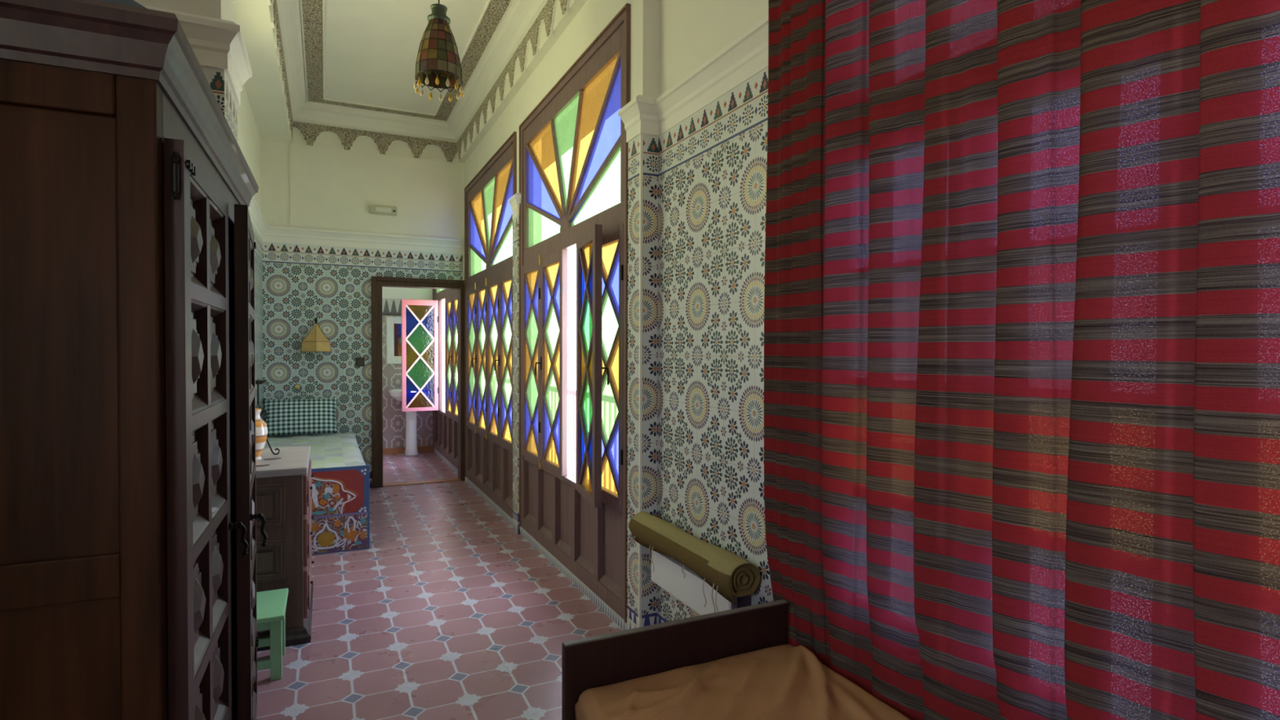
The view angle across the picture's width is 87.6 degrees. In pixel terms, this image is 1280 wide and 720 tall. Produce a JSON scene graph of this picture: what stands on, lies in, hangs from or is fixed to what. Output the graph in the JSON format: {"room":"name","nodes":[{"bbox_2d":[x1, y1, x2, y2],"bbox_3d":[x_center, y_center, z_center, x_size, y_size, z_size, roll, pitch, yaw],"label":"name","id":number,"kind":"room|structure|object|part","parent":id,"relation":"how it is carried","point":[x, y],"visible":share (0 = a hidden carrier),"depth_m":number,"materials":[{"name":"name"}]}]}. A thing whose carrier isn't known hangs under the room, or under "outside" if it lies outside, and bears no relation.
{"room":"bedroom","nodes":[
{"label":"bedroom","id":0,"kind":"room"},
{"bbox_2d":[133,0,233,22],"bbox_3d":[-1.980,-0.514,2.390,0.870,3.740,0.370,0,1,-25],"label":"wall pier","id":1,"kind":"object","parent":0,"point":[218,9],"depth_m":2.37,"materials":[{"name":"paint"}]},
{"bbox_2d":[142,4,252,106],"bbox_3d":[-1.937,-1.128,2.369,0.935,0.170,0.445,0,1,-25],"label":"crown molding","id":2,"kind":"object","parent":1,"relation":"attached to","point":[216,43],"visible":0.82,"depth_m":2.37,"materials":[{"name":"white paint"}]},
{"bbox_2d":[236,84,261,211],"bbox_3d":[-2.757,-0.359,4.445,0.120,3.360,4.005,0,1,-25],"label":"wall","id":3,"kind":"structure","parent":0,"point":[248,136],"depth_m":5.31,"materials":[{"name":"paint"}]},
{"bbox_2d":[200,66,237,142],"bbox_3d":[-1.977,0.156,2.403,0.880,2.400,0.390,0,1,-25],"label":"tile","id":4,"kind":"structure","parent":3,"relation":"attached to","point":[217,79],"depth_m":2.40,"materials":[{"name":"tile"}]},
{"bbox_2d":[251,223,263,420],"bbox_3d":[-2.699,0.121,4.477,0.008,2.400,3.997,0,1,-25],"label":"wall tile","id":5,"kind":"structure","parent":3,"relation":"attached to","point":[258,251],"depth_m":5.91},
{"bbox_2d":[248,195,267,241],"bbox_3d":[-3.029,-1.177,5.215,0.055,0.170,2.355,0,1,-25],"label":"crown molding","id":6,"kind":"structure","parent":3,"relation":"attached to","point":[257,220],"depth_m":5.58,"materials":[{"name":"white paint"}]},
{"bbox_2d":[233,0,290,142],"bbox_3d":[-2.639,-2.229,4.469,0.370,0.380,4.005,0,1,-25],"label":"wall","id":7,"kind":"structure","parent":0,"point":[264,90],"depth_m":4.71,"materials":[{"name":"paint"}]},
{"bbox_2d":[260,128,464,279],"bbox_3d":[-2.780,-0.585,6.718,1.965,3.740,0.130,0,1,-25],"label":"wall","id":8,"kind":"structure","parent":0,"point":[274,155],"depth_m":6.34,"materials":[{"name":"paint"}]},
{"bbox_2d":[266,0,293,139],"bbox_3d":[-2.457,-2.136,4.543,0.022,0.208,3.960,0,1,-25],"label":"trim","id":9,"kind":"structure","parent":8,"relation":"attached to","point":[276,18],"depth_m":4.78,"materials":[{"name":"paint"}]},
{"bbox_2d":[262,241,462,488],"bbox_3d":[-2.721,0.086,6.681,1.855,2.400,0.008,0,1,-25],"label":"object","id":10,"kind":"structure","parent":8,"relation":"attached to","point":[302,283],"depth_m":6.53,"materials":[{"name":"tile"}]},
{"bbox_2d":[294,384,300,389],"bbox_3d":[-3.287,0.259,6.402,0.048,0.048,0.016,0,1,-25],"label":"wall ornament","id":11,"kind":"object","parent":10,"relation":"attached to","point":[296,386],"visible":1,"depth_m":6.40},
{"bbox_2d":[301,317,331,351],"bbox_3d":[-3.101,-0.244,6.389,0.259,0.331,0.235,0,1,-25],"label":"wall lantern","id":12,"kind":"object","parent":10,"relation":"attached to","point":[316,340],"visible":1,"depth_m":6.33,"materials":[{"name":"metal"}]},
{"bbox_2d":[355,357,364,366],"bbox_3d":[-2.783,0.020,6.636,0.084,0.088,0.018,0,1,-25],"label":"wall switch","id":13,"kind":"object","parent":10,"relation":"attached to","point":[360,362],"visible":1,"depth_m":6.63,"materials":[{"name":"black plastic"}]},
{"bbox_2d":[262,224,464,254],"bbox_3d":[-2.698,-1.199,6.644,1.875,0.170,0.055,0,1,-25],"label":"crown molding","id":14,"kind":"structure","parent":8,"relation":"attached to","point":[273,233],"depth_m":6.62,"materials":[{"name":"white paint"}]},
{"bbox_2d":[293,121,457,162],"bbox_3d":[-2.616,-2.171,6.684,1.564,0.208,0.022,0,1,-25],"label":"trim","id":15,"kind":"structure","parent":8,"relation":"attached to","point":[310,131],"depth_m":6.67,"materials":[{"name":"paint"}]},
{"bbox_2d":[289,142,464,239],"bbox_3d":[-2.598,-1.675,6.707,1.635,0.800,0.012,0,1,-25],"label":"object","id":16,"kind":"structure","parent":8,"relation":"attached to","point":[331,188],"depth_m":6.67,"materials":[{"name":"paint"}]},
{"bbox_2d":[368,204,396,215],"bbox_3d":[-2.573,-1.502,6.686,0.260,0.085,0.052,0,1,-25],"label":"emergency light","id":17,"kind":"object","parent":16,"relation":"attached to","point":[373,209],"visible":1,"depth_m":6.67,"materials":[{"name":"beige plastic"}]},
{"bbox_2d":[375,206,391,212],"bbox_3d":[-2.564,-1.502,6.666,0.150,0.045,0.008,0,1,-25],"label":"diffuser","id":18,"kind":"object","parent":17,"relation":"attached to","point":[378,209],"depth_m":6.66,"materials":[{"name":"white plastic"}]},
{"bbox_2d":[371,275,465,488],"bbox_3d":[-2.301,0.222,6.939,0.917,2.122,0.185,0,1,-25],"label":"door frame","id":19,"kind":"structure","parent":8,"relation":"in","point":[377,282],"depth_m":6.72,"materials":[{"name":"brown wood"}]},
{"bbox_2d":[382,477,460,487],"bbox_3d":[-2.286,1.278,6.979,0.775,0.008,0.140,0,1,-25],"label":"threshold","id":20,"kind":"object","parent":8,"relation":"attached to","point":[444,480],"depth_m":6.97,"materials":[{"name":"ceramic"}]},
{"bbox_2d":[324,0,487,113],"bbox_3d":[-1.701,-2.481,4.739,2.200,0.120,4.500,0,1,-25],"label":"ceiling","id":21,"kind":"structure","parent":0,"point":[371,46],"depth_m":5.14,"materials":[{"name":"white paint"}]},
{"bbox_2d":[299,0,513,122],"bbox_3d":[-1.648,-2.413,4.644,1.265,0.012,4.220,0,1,-25],"label":"trim","id":22,"kind":"structure","parent":21,"relation":"attached to","point":[312,9],"depth_m":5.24,"materials":[{"name":"paint"}]},
{"bbox_2d":[413,0,463,102],"bbox_3d":[-1.013,-1.870,3.361,0.245,1.051,0.238,0,1,-25],"label":"pendant lamp","id":23,"kind":"object","parent":21,"relation":"hanging from","point":[437,64],"visible":1,"depth_m":3.31,"materials":[{"name":"glass"}]},
{"bbox_3d":[-1.014,-1.559,3.366,0.232,0.290,0.232,0,1,-25],"label":"wire frame","id":24,"kind":"part","parent":23,"relation":"part of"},
{"bbox_3d":[-1.014,-1.559,3.366,0.224,0.285,0.218,0,1,-25],"label":"lamp shade","id":25,"kind":"part","parent":23,"relation":"part of","materials":[{"name":"glass"}]},
{"bbox_2d":[382,286,432,448],"bbox_3d":[-3.422,-0.400,8.802,1.345,3.300,0.150,0,1,-25],"label":"wall","id":26,"kind":"structure","parent":0,"point":[393,419],"depth_m":8.82,"materials":[{"name":"tile"}]},
{"bbox_2d":[386,316,401,364],"bbox_3d":[-3.151,-0.260,8.833,0.380,0.620,0.030,0,1,-25],"label":"bathroom mirror","id":27,"kind":"object","parent":26,"relation":"attached to","point":[393,324],"visible":0.51,"depth_m":8.78,"materials":[{"name":"white mirror"}]},
{"bbox_3d":[-3.154,-0.265,8.838,0.200,0.430,0.018,0,1,-25],"label":"glass","id":28,"kind":"part","parent":27,"relation":"part of","materials":[{"name":"mirror"}]},
{"bbox_2d":[382,445,434,454],"bbox_3d":[-3.391,1.206,8.753,1.345,0.090,0.015,0,1,-25],"label":"baseboard","id":29,"kind":"structure","parent":26,"relation":"attached to","point":[393,451],"depth_m":8.86,"materials":[{"name":"wood"}]},
{"bbox_2d":[256,452,622,719],"bbox_3d":[-1.407,1.390,3.397,2.750,0.104,11.700,0,1,-25],"label":"floor","id":30,"kind":"structure","parent":0,"point":[449,612],"depth_m":3.43,"materials":[{"name":"tile"}]},
{"bbox_2d":[0,0,267,719],"bbox_3d":[-1.350,0.347,1.708,0.707,2.045,1.374,0,1,-24],"label":"wardrobe","id":31,"kind":"object","parent":30,"relation":"on","point":[128,515],"visible":1,"depth_m":1.20,"materials":[{"name":"brown wood"}]},
{"bbox_3d":[-1.146,0.396,1.132,0.560,1.845,0.050,0,1,-24],"label":"panel","id":32,"kind":"part","parent":31,"relation":"part of","materials":[{"name":"brown wood"}]},
{"bbox_3d":[-1.377,-0.573,1.681,0.602,0.115,1.354,0,1,-24],"label":"cornice","id":33,"kind":"part","parent":31,"relation":"part of","materials":[{"name":"brown wood"}]},
{"bbox_3d":[-0.947,-0.255,1.413,0.027,0.158,0.163,0,1,-24],"label":"carved panel","id":34,"kind":"part","parent":31,"relation":"part of","materials":[{"name":"brown wood"}]},
{"bbox_3d":[-1.002,0.403,1.536,0.032,1.650,0.575,0,1,-24],"label":"door frame","id":35,"kind":"part","parent":31,"relation":"part of","materials":[{"name":"brown wood"}]},
{"bbox_3d":[-0.947,-0.008,1.417,0.027,0.186,0.163,0,1,-24],"label":"carved panel","id":36,"kind":"part","parent":31,"relation":"part of","materials":[{"name":"brown wood"}]},
{"bbox_3d":[-0.948,0.257,1.421,0.027,0.186,0.163,0,1,-24],"label":"carved panel","id":37,"kind":"part","parent":31,"relation":"part of","materials":[{"name":"brown wood"}]},
{"bbox_3d":[-0.949,0.525,1.425,0.027,0.190,0.163,0,1,-24],"label":"carved panel","id":38,"kind":"part","parent":31,"relation":"part of","materials":[{"name":"brown wood"}]},
{"bbox_3d":[-0.949,0.797,1.429,0.027,0.194,0.163,0,1,-24],"label":"carved panel","id":39,"kind":"part","parent":31,"relation":"part of","materials":[{"name":"brown wood"}]},
{"bbox_3d":[-1.050,-0.259,1.640,0.027,0.158,0.163,0,1,-24],"label":"carved panel","id":40,"kind":"part","parent":31,"relation":"part of","materials":[{"name":"brown wood"}]},
{"bbox_3d":[-1.050,-0.012,1.644,0.027,0.186,0.163,0,1,-24],"label":"carved panel","id":41,"kind":"part","parent":31,"relation":"part of","materials":[{"name":"brown wood"}]},
{"bbox_3d":[-1.051,0.253,1.648,0.027,0.186,0.163,0,1,-24],"label":"carved panel","id":42,"kind":"part","parent":31,"relation":"part of","materials":[{"name":"brown wood"}]},
{"bbox_3d":[-1.052,0.521,1.652,0.027,0.190,0.163,0,1,-24],"label":"carved panel","id":43,"kind":"part","parent":31,"relation":"part of","materials":[{"name":"brown wood"}]},
{"bbox_3d":[-1.053,0.793,1.657,0.027,0.194,0.163,0,1,-24],"label":"carved panel","id":44,"kind":"part","parent":31,"relation":"part of","materials":[{"name":"brown wood"}]},
{"bbox_3d":[-1.651,0.377,2.243,0.560,1.845,0.050,0,1,-24],"label":"panel","id":45,"kind":"part","parent":31,"relation":"part of","materials":[{"name":"brown wood"}]},
{"bbox_3d":[-1.078,0.482,1.794,0.043,0.099,0.029,0,1,-24],"label":"handle","id":46,"kind":"part","parent":31,"relation":"part of","materials":[{"name":"black metal"}]},
{"bbox_3d":[-1.239,0.393,2.106,0.032,1.650,0.585,0,1,-28],"label":"door frame","id":47,"kind":"part","parent":31,"relation":"part of","materials":[{"name":"brown wood"}]},
{"bbox_3d":[-1.174,-0.265,1.984,0.027,0.158,0.167,0,1,-28],"label":"carved panel","id":48,"kind":"part","parent":31,"relation":"part of","materials":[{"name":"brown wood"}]},
{"bbox_3d":[-1.175,-0.018,1.988,0.027,0.186,0.167,0,1,-28],"label":"carved panel","id":49,"kind":"part","parent":31,"relation":"part of","materials":[{"name":"brown wood"}]},
{"bbox_3d":[-1.176,0.247,1.992,0.027,0.186,0.167,0,1,-28],"label":"carved panel","id":50,"kind":"part","parent":31,"relation":"part of","materials":[{"name":"brown wood"}]},
{"bbox_3d":[-1.177,0.515,1.997,0.027,0.190,0.167,0,1,-28],"label":"carved panel","id":51,"kind":"part","parent":31,"relation":"part of","materials":[{"name":"brown wood"}]},
{"bbox_3d":[-1.296,-0.269,2.208,0.027,0.158,0.167,0,1,-28],"label":"carved panel","id":52,"kind":"part","parent":31,"relation":"part of","materials":[{"name":"brown wood"}]},
{"bbox_3d":[-1.296,-0.021,2.212,0.027,0.186,0.167,0,1,-28],"label":"carved panel","id":53,"kind":"part","parent":31,"relation":"part of","materials":[{"name":"brown wood"}]},
{"bbox_3d":[-1.177,0.787,2.001,0.027,0.194,0.167,0,1,-28],"label":"carved panel","id":54,"kind":"part","parent":31,"relation":"part of","materials":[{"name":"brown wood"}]},
{"bbox_3d":[-1.178,1.047,2.005,0.027,0.170,0.167,0,1,-28],"label":"carved panel","id":55,"kind":"part","parent":31,"relation":"part of","materials":[{"name":"brown wood"}]},
{"bbox_3d":[-1.297,0.243,2.216,0.027,0.186,0.167,0,1,-28],"label":"carved panel","id":56,"kind":"part","parent":31,"relation":"part of","materials":[{"name":"brown wood"}]},
{"bbox_3d":[-1.298,0.511,2.220,0.027,0.190,0.167,0,1,-28],"label":"carved panel","id":57,"kind":"part","parent":31,"relation":"part of","materials":[{"name":"brown wood"}]},
{"bbox_3d":[-1.298,0.783,2.225,0.027,0.194,0.167,0,1,-28],"label":"carved panel","id":58,"kind":"part","parent":31,"relation":"part of","materials":[{"name":"brown wood"}]},
{"bbox_3d":[-1.299,1.043,2.229,0.027,0.170,0.167,0,1,-28],"label":"carved panel","id":59,"kind":"part","parent":31,"relation":"part of","materials":[{"name":"brown wood"}]},
{"bbox_3d":[-1.077,0.480,1.887,0.043,0.099,0.029,0,1,-28],"label":"handle","id":60,"kind":"part","parent":31,"relation":"part of","materials":[{"name":"black metal"}]},
{"bbox_2d":[256,587,288,680],"bbox_3d":[-1.685,1.204,2.878,0.285,0.290,0.355,0,1,-25],"label":"stool","id":61,"kind":"object","parent":30,"relation":"on","point":[271,604],"visible":0.52,"depth_m":2.82,"materials":[{"name":"paint"}]},
{"bbox_3d":[-1.684,1.071,2.876,0.285,0.022,0.355,0,1,-25],"label":"seat","id":62,"kind":"part","parent":61,"relation":"part of","materials":[{"name":"green paint"}]},
{"bbox_3d":[-1.544,1.217,2.831,0.044,0.268,0.036,0,1,-25],"label":"leg","id":63,"kind":"part","parent":61,"relation":"part of","materials":[{"name":"green paint"}]},
{"bbox_3d":[-1.646,1.213,3.048,0.044,0.268,0.036,0,1,-25],"label":"leg","id":64,"kind":"part","parent":61,"relation":"part of","materials":[{"name":"green paint"}]},
{"bbox_2d":[255,445,314,651],"bbox_3d":[-1.937,0.922,3.436,0.459,0.836,0.802,0,1,-25],"label":"dresser","id":65,"kind":"object","parent":30,"relation":"on","point":[283,486],"visible":0.52,"depth_m":3.16,"materials":[{"name":"brown wood"}]},
{"bbox_2d":[255,408,267,461],"bbox_3d":[-1.939,0.376,3.360,0.116,0.258,0.116,0,1,-25],"label":"vase","id":66,"kind":"object","parent":65,"relation":"on","point":[261,430],"visible":0.47,"depth_m":3.34,"materials":[{"name":"ceramic"}]},
{"bbox_2d":[255,379,279,454],"bbox_3d":[-1.986,0.298,3.516,0.155,0.411,0.174,0,1,-25],"label":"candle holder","id":67,"kind":"object","parent":65,"relation":"on","point":[258,382],"visible":0.37,"depth_m":3.50,"materials":[{"name":"black metal"}]},
{"bbox_3d":[-2.005,0.302,3.505,0.033,0.360,0.033,0,1,20],"label":"stem","id":68,"kind":"part","parent":67,"relation":"part of","materials":[{"name":"black metal"}]},
{"bbox_3d":[-2.004,0.110,3.501,0.088,0.035,0.088,0,1,-25],"label":"drip dish","id":69,"kind":"part","parent":67,"relation":"part of","materials":[{"name":"black metal"}]},
{"bbox_3d":[-1.813,0.683,3.074,0.315,0.205,0.017,0,1,-25],"label":"moulding","id":70,"kind":"part","parent":65,"relation":"part of","materials":[{"name":"brown wood"}]},
{"bbox_3d":[-1.814,0.941,3.078,0.315,0.190,0.017,0,1,-25],"label":"moulding","id":71,"kind":"part","parent":65,"relation":"part of","materials":[{"name":"brown wood"}]},
{"bbox_2d":[263,457,281,460],"bbox_3d":[-1.869,0.503,3.395,0.080,0.004,0.040,-1,1,-40],"label":"tray","id":72,"kind":"object","parent":65,"relation":"on","point":[277,458],"visible":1,"depth_m":3.39,"materials":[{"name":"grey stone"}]},
{"bbox_3d":[-1.757,0.874,3.532,0.026,0.230,0.720,0,1,-25],"label":"drawer","id":73,"kind":"part","parent":65,"relation":"part of","materials":[{"name":"brown wood"}]},
{"bbox_3d":[-1.757,0.644,3.528,0.026,0.190,0.720,0,1,-25],"label":"drawer","id":74,"kind":"part","parent":65,"relation":"part of","materials":[{"name":"brown wood"}]},
{"bbox_3d":[-1.758,1.124,3.536,0.026,0.230,0.720,0,1,-25],"label":"drawer","id":75,"kind":"part","parent":65,"relation":"part of","materials":[{"name":"brown wood"}]},
{"bbox_2d":[310,465,369,555],"bbox_3d":[-2.713,1.013,5.474,0.797,0.585,2.177,0,1,-25],"label":"painted panel","id":76,"kind":"object","parent":30,"relation":"on","point":[340,495],"visible":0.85,"depth_m":4.58,"materials":[{"name":"multicoloured paint"}]},
{"bbox_2d":[263,432,365,468],"bbox_3d":[-2.722,0.753,5.470,0.780,0.061,2.110,0,1,-25],"label":"throw","id":77,"kind":"object","parent":76,"relation":"on","point":[326,450],"visible":0.54,"depth_m":5.62,"materials":[{"name":"fabric"}]},
{"bbox_2d":[262,396,337,435],"bbox_3d":[-3.193,0.531,6.276,0.630,0.340,0.181,0,1,-25],"label":"checked pillow","id":78,"kind":"object","parent":77,"relation":"on","point":[313,415],"visible":0.94,"depth_m":6.22,"materials":[{"name":"fabric"}]},
{"bbox_2d":[388,388,418,455],"bbox_3d":[-2.990,0.763,8.667,0.510,0.972,0.510,0,1,-25],"label":"pedestal sink","id":79,"kind":"object","parent":30,"relation":"on","point":[411,449],"visible":0.49,"depth_m":8.71,"materials":[{"name":"white ceramic"}]},
{"bbox_2d":[388,388,416,401],"bbox_3d":[-2.989,0.467,8.662,0.510,0.165,0.510,0,1,-25],"label":"basin","id":80,"kind":"object","parent":79,"relation":"in","point":[396,393],"depth_m":8.46,"materials":[{"name":"white ceramic"}]},
{"bbox_2d":[561,599,788,719],"bbox_3d":[0.569,1.086,1.054,0.750,0.597,2.085,0,1,-25],"label":"frame","id":81,"kind":"object","parent":30,"relation":"on","point":[611,658],"visible":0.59,"depth_m":1.94,"materials":[{"name":"brown wood"}]},
{"bbox_2d":[574,644,911,719],"bbox_3d":[0.582,0.977,1.059,0.734,0.226,2.016,0,1,-25],"label":"bedspread","id":82,"kind":"object","parent":81,"relation":"on","point":[785,682],"visible":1,"depth_m":1.76,"materials":[{"name":"orange fabric"}]},
{"bbox_2d":[457,0,586,163],"bbox_3d":[-0.949,-2.234,5.058,0.060,0.380,4.385,0,1,-25],"label":"wall","id":83,"kind":"structure","parent":0,"point":[561,23],"depth_m":4.64,"materials":[{"name":"paint"}]},
{"bbox_2d":[441,0,659,534],"bbox_3d":[-1.361,-0.573,6.162,0.185,3.740,6.680,0,1,-25],"label":"wall","id":84,"kind":"structure","parent":0,"point":[594,15],"depth_m":4.34,"materials":[{"name":"paint"}]},
{"bbox_2d":[276,0,547,142],"bbox_3d":[-1.685,-2.330,4.714,1.565,0.180,4.375,0,1,-25],"label":"crown molding","id":85,"kind":"structure","parent":84,"relation":"attached to","point":[522,15],"depth_m":5.79,"materials":[{"name":"white paint"}]},
{"bbox_2d":[401,288,457,473],"bbox_3d":[-2.552,-0.271,8.060,0.528,3.070,1.960,0,1,-25],"label":"window","id":86,"kind":"structure","parent":84,"relation":"in","point":[421,319],"depth_m":8.43,"materials":[{"name":"multicoloured glass"}]},
{"bbox_3d":[-2.381,-0.302,8.140,0.010,3.010,1.960,0,1,-25],"label":"edge moulding","id":87,"kind":"part","parent":86,"relation":"part of","materials":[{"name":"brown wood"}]},
{"bbox_3d":[-2.346,-0.302,8.157,0.072,3.010,1.960,0,1,-25],"label":"frame","id":88,"kind":"part","parent":86,"relation":"part of","materials":[{"name":"brown paint"}]},
{"bbox_2d":[464,131,516,525],"bbox_3d":[-1.381,-0.236,6.064,0.119,3.070,2.010,0,1,-25],"label":"window","id":89,"kind":"structure","parent":84,"relation":"in","point":[488,213],"depth_m":5.99,"materials":[{"name":"multicoloured glass"}]},
{"bbox_2d":[456,0,570,159],"bbox_3d":[-0.983,-2.140,5.035,0.022,0.208,4.330,0,1,-25],"label":"trim","id":90,"kind":"structure","parent":84,"relation":"attached to","point":[546,13],"depth_m":4.92,"materials":[{"name":"paint"}]},
{"bbox_2d":[508,192,520,218],"bbox_3d":[-0.946,-1.169,5.064,0.058,0.170,0.205,0,1,-25],"label":"crown molding","id":91,"kind":"structure","parent":84,"relation":"attached to","point":[514,201],"depth_m":5.01,"materials":[{"name":"white paint"}]},
{"bbox_2d":[519,3,630,630],"bbox_3d":[-0.503,-0.203,4.123,0.190,3.070,1.970,0,1,-25],"label":"window","id":92,"kind":"structure","parent":84,"relation":"in","point":[573,145],"depth_m":3.84,"materials":[{"name":"multicoloured glass"}]},
{"bbox_2d":[638,133,643,627],"bbox_3d":[0.003,0.150,3.117,0.012,2.400,0.012,0,1,-25],"label":"trim","id":93,"kind":"structure","parent":84,"relation":"attached to","point":[641,135],"depth_m":3.11,"materials":[{"name":"white paint"}]},
{"bbox_2d":[617,14,768,142],"bbox_3d":[0.231,-1.127,2.671,0.148,0.170,1.265,0,1,-25],"label":"crown molding","id":94,"kind":"structure","parent":84,"relation":"attached to","point":[746,55],"depth_m":2.74,"materials":[{"name":"white paint"}]},
{"bbox_2d":[656,66,773,623],"bbox_3d":[0.322,0.158,2.656,0.008,2.400,1.120,0,1,-25],"label":"wall tile","id":95,"kind":"structure","parent":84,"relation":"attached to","point":[712,164],"depth_m":2.69,"materials":[{"name":"multicoloured tile"}]},
{"bbox_2d":[649,549,751,615],"bbox_3d":[0.220,1.033,2.774,0.080,0.406,0.724,0,1,-25],"label":"wall heater","id":96,"kind":"object","parent":95,"relation":"attached to","point":[668,574],"visible":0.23,"depth_m":2.76,"materials":[{"name":"white metal"}]},
{"bbox_2d":[657,551,703,580],"bbox_3d":[0.189,0.856,2.777,0.002,0.032,0.632,0,1,-25],"label":"grille","id":97,"kind":"object","parent":96,"relation":"attached to","point":[666,558],"depth_m":2.82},
{"bbox_2d":[629,511,760,612],"bbox_3d":[0.190,0.831,2.735,0.134,0.243,0.845,0,1,-25],"label":"rolled mat","id":98,"kind":"object","parent":96,"relation":"on","point":[726,572],"visible":0.97,"depth_m":2.54,"materials":[{"name":"fabric"}]},
{"bbox_2d":[626,133,657,629],"bbox_3d":[0.013,0.149,3.205,0.097,2.400,0.153,0,1,-25],"label":"pilaster","id":99,"kind":"object","parent":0,"point":[650,195],"visible":0.64,"depth_m":3.15,"materials":[{"name":"multicoloured tile"}]},
{"bbox_2d":[658,0,768,96],"bbox_3d":[1.216,-0.481,0.910,0.120,3.740,5.020,0,1,-25],"label":"wall","id":100,"kind":"structure","parent":0,"point":[691,32],"depth_m":2.82,"materials":[{"name":"paint"}]},
{"bbox_2d":[764,0,1279,719],"bbox_3d":[0.930,-0.318,1.248,0.108,3.081,2.370,0,1,-25],"label":"striped curtain","id":101,"kind":"object","parent":100,"relation":"hanging from","point":[1021,290],"visible":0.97,"depth_m":1.42,"materials":[{"name":"fabric"}]},
{"bbox_3d":[0.380,1.396,4.076,1.040,0.080,13.000,0,1,-25],"label":"floor","id":102,"kind":"structure","parent":0,"visible":0},
{"bbox_2d":[567,388,576,477],"bbox_3d":[-0.278,0.821,5.974,0.060,1.005,9.010,0,1,-25],"label":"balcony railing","id":103,"kind":"object","parent":102,"relation":"on","point":[571,392],"visible":0.04,"depth_m":6.76,"materials":[{"name":"white metal"}]},
{"bbox_3d":[-0.274,0.346,5.962,0.060,0.055,9.000,0,1,-25],"label":"handrail","id":104,"kind":"part","parent":103,"relation":"part of","materials":[{"name":"white metal"}]},
{"bbox_3d":[-0.656,0.830,6.774,0.040,0.960,0.040,0,1,-25],"label":"rail post","id":105,"kind":"part","parent":103,"relation":"part of","materials":[{"name":"white metal"}]}
]}

